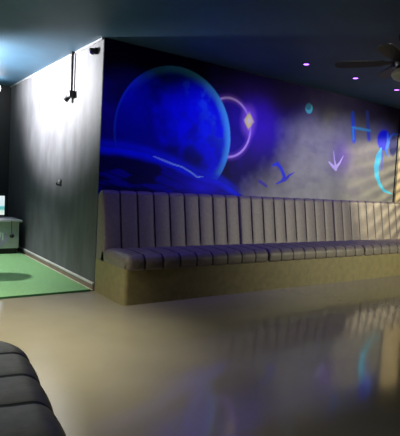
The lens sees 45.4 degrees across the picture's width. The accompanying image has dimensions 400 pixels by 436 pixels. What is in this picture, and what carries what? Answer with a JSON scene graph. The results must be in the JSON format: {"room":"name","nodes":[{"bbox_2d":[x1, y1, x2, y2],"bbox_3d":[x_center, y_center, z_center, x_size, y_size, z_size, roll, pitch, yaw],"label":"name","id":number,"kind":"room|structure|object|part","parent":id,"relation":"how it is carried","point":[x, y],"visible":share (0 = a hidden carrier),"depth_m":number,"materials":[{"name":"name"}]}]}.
{"room":"entertainment lounge","nodes":[
{"label":"entertainment lounge","id":0,"kind":"room"},
{"bbox_2d":[0,85,10,216],"bbox_3d":[-5.251,-0.934,7.262,4.740,2.814,0.140,0,5,-36],"label":"wall","id":1,"kind":"structure","parent":0,"point":[5,91],"depth_m":8.43,"materials":[{"name":"paint"}]},
{"bbox_2d":[8,38,103,282],"bbox_3d":[-2.205,-0.746,6.956,0.140,2.814,3.918,0,5,-36],"label":"wall partition","id":2,"kind":"structure","parent":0,"point":[53,139],"depth_m":6.37,"materials":[{"name":"light grey paint"}]},
{"bbox_2d":[17,246,93,290],"bbox_3d":[-2.357,0.609,6.995,0.045,0.094,3.912,0,5,-36],"label":"baseboard","id":3,"kind":"structure","parent":2,"relation":"attached to","point":[85,282],"depth_m":6.30,"materials":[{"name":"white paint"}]},
{"bbox_2d":[10,37,102,86],"bbox_3d":[-2.197,-2.138,6.824,0.016,0.022,3.900,0,5,-36],"label":"trim","id":4,"kind":"structure","parent":2,"relation":"attached to","point":[100,39],"depth_m":6.34,"materials":[{"name":"grey metal"}]},
{"bbox_2d":[63,52,74,101],"bbox_3d":[-1.622,-1.750,5.938,0.104,0.610,0.169,0,5,-36],"label":"security camera","id":5,"kind":"object","parent":2,"relation":"attached to","point":[70,94],"visible":1,"depth_m":5.92,"materials":[{"name":"black metal"}]},
{"bbox_3d":[-1.588,-1.797,5.933,0.034,0.513,0.034,0,5,-36],"label":"rod","id":6,"kind":"part","parent":5,"relation":"part of","materials":[{"name":"black metal"}]},
{"bbox_2d":[89,47,96,54],"bbox_3d":[-1.205,-1.875,5.372,0.086,0.083,0.076,0,5,-36],"label":"security camera","id":7,"kind":"object","parent":2,"relation":"attached to","point":[93,51],"visible":1,"depth_m":5.35,"materials":[{"name":"black plastic"}]},
{"bbox_2d":[0,275,399,435],"bbox_3d":[0.788,1.067,4.352,11.200,0.120,11.920,0,5,-36],"label":"floor","id":8,"kind":"structure","parent":0,"point":[319,359],"depth_m":3.44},
{"bbox_2d":[0,341,65,435],"bbox_3d":[-0.768,0.861,1.379,0.746,0.515,1.760,1,4,-29],"label":"bench","id":9,"kind":"object","parent":8,"relation":"on","point":[26,409],"visible":1,"depth_m":1.62,"materials":[{"name":"grey leather"}]},
{"bbox_2d":[0,251,89,298],"bbox_3d":[-4.210,0.633,5.648,4.534,0.022,3.912,0,5,-36],"label":"turf","id":10,"kind":"object","parent":8,"relation":"on","point":[21,275],"visible":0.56,"depth_m":5.70,"materials":[{"name":"green carpet"}]},
{"bbox_2d":[0,217,21,253],"bbox_3d":[-3.610,0.269,7.379,1.500,0.538,0.640,0,5,-36],"label":"counter","id":11,"kind":"object","parent":10,"relation":"on","point":[8,245],"depth_m":7.49,"materials":[{"name":"grey plastic"}]},
{"bbox_2d":[0,194,5,215],"bbox_3d":[-3.325,-0.189,7.460,0.512,0.395,0.220,0,5,-36],"label":"computer monitor","id":12,"kind":"object","parent":11,"relation":"on","point":[2,196],"visible":1,"depth_m":7.52,"materials":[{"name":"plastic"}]},
{"bbox_2d":[94,190,399,305],"bbox_3d":[1.728,0.304,6.983,6.578,1.152,0.753,0,5,-36],"label":"bench","id":13,"kind":"object","parent":8,"relation":"on","point":[152,247],"visible":1,"depth_m":5.97,"materials":[{"name":"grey leather"}]},
{"bbox_3d":[-0.294,0.081,5.844,1.957,0.778,0.213,0,5,-36],"label":"backrest","id":14,"kind":"part","parent":13,"relation":"part of","materials":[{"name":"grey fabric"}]},
{"bbox_2d":[101,244,267,270],"bbox_3d":[-0.119,0.435,5.596,1.957,0.177,0.623,0,5,-36],"label":"seat cushion","id":15,"kind":"object","parent":13,"relation":"on","point":[116,257],"depth_m":5.30,"materials":[{"name":"grey leather"}]},
{"bbox_3d":[1.292,0.093,6.979,1.927,0.778,0.213,0,5,-36],"label":"backrest","id":16,"kind":"part","parent":13,"relation":"part of","materials":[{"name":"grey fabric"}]},
{"bbox_2d":[243,241,363,261],"bbox_3d":[1.467,0.447,6.731,1.927,0.177,0.623,0,5,-36],"label":"seat cushion","id":17,"kind":"object","parent":13,"relation":"on","point":[277,251],"depth_m":6.50,"materials":[{"name":"grey leather"}]},
{"bbox_3d":[2.860,0.104,8.101,1.912,0.778,0.213,0,5,-36],"label":"backrest","id":18,"kind":"part","parent":13,"relation":"part of","materials":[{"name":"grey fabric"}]},
{"bbox_2d":[341,239,399,255],"bbox_3d":[3.034,0.458,7.853,1.912,0.177,0.623,0,5,-36],"label":"seat cushion","id":19,"kind":"object","parent":13,"relation":"on","point":[372,247],"depth_m":7.41,"materials":[{"name":"grey leather"}]},
{"bbox_2d":[0,0,399,108],"bbox_3d":[0.950,-1.856,4.156,11.200,0.120,11.920,0,5,-36],"label":"ceiling","id":20,"kind":"structure","parent":0,"point":[267,38],"depth_m":4.93,"materials":[{"name":"paint"}]},
{"bbox_2d":[335,35,399,81],"bbox_3d":[2.017,-1.550,4.619,1.246,0.433,1.210,0,5,-36],"label":"ceiling fan","id":21,"kind":"object","parent":20,"relation":"hanging from","point":[389,50],"visible":1,"depth_m":4.70,"materials":[{"name":"black metal"}]},
{"bbox_3d":[1.638,-1.544,4.796,0.555,0.035,0.140,5,4,20],"label":"blade","id":22,"kind":"part","parent":21,"relation":"part of","materials":[{"name":"black plastic"}]},
{"bbox_3d":[2.008,-1.540,5.042,0.140,0.035,0.555,3,4,2],"label":"blade","id":23,"kind":"part","parent":21,"relation":"part of","materials":[{"name":"black plastic"}]},
{"bbox_3d":[1.756,-1.509,4.370,0.140,0.035,0.555,6,5,38],"label":"blade","id":24,"kind":"part","parent":21,"relation":"part of","materials":[{"name":"black plastic"}]},
{"bbox_3d":[1.985,-1.401,4.673,0.220,0.125,0.220,0,5,-36],"label":"globe","id":25,"kind":"part","parent":21,"relation":"part of"},
{"bbox_3d":[1.991,-1.515,4.666,0.220,0.125,0.220,0,5,-36],"label":"motor","id":26,"kind":"part","parent":21,"relation":"part of","materials":[{"name":"black metal"}]},
{"bbox_2d":[104,37,399,202],"bbox_3d":[1.517,-0.563,7.305,6.598,2.814,0.136,0,5,-36],"label":"wall","id":27,"kind":"structure","parent":0,"point":[397,199],"depth_m":8.71,"materials":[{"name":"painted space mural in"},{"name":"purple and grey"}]},
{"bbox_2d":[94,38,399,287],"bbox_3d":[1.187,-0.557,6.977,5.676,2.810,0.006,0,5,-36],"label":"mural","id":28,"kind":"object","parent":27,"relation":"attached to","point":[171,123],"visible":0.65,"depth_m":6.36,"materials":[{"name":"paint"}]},
{"bbox_2d":[393,118,399,201],"bbox_3d":[3.522,-0.542,8.638,0.055,2.814,0.022,0,5,-36],"label":"trim","id":29,"kind":"structure","parent":27,"relation":"attached to","point":[398,143],"depth_m":8.60,"materials":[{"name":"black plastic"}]}
]}

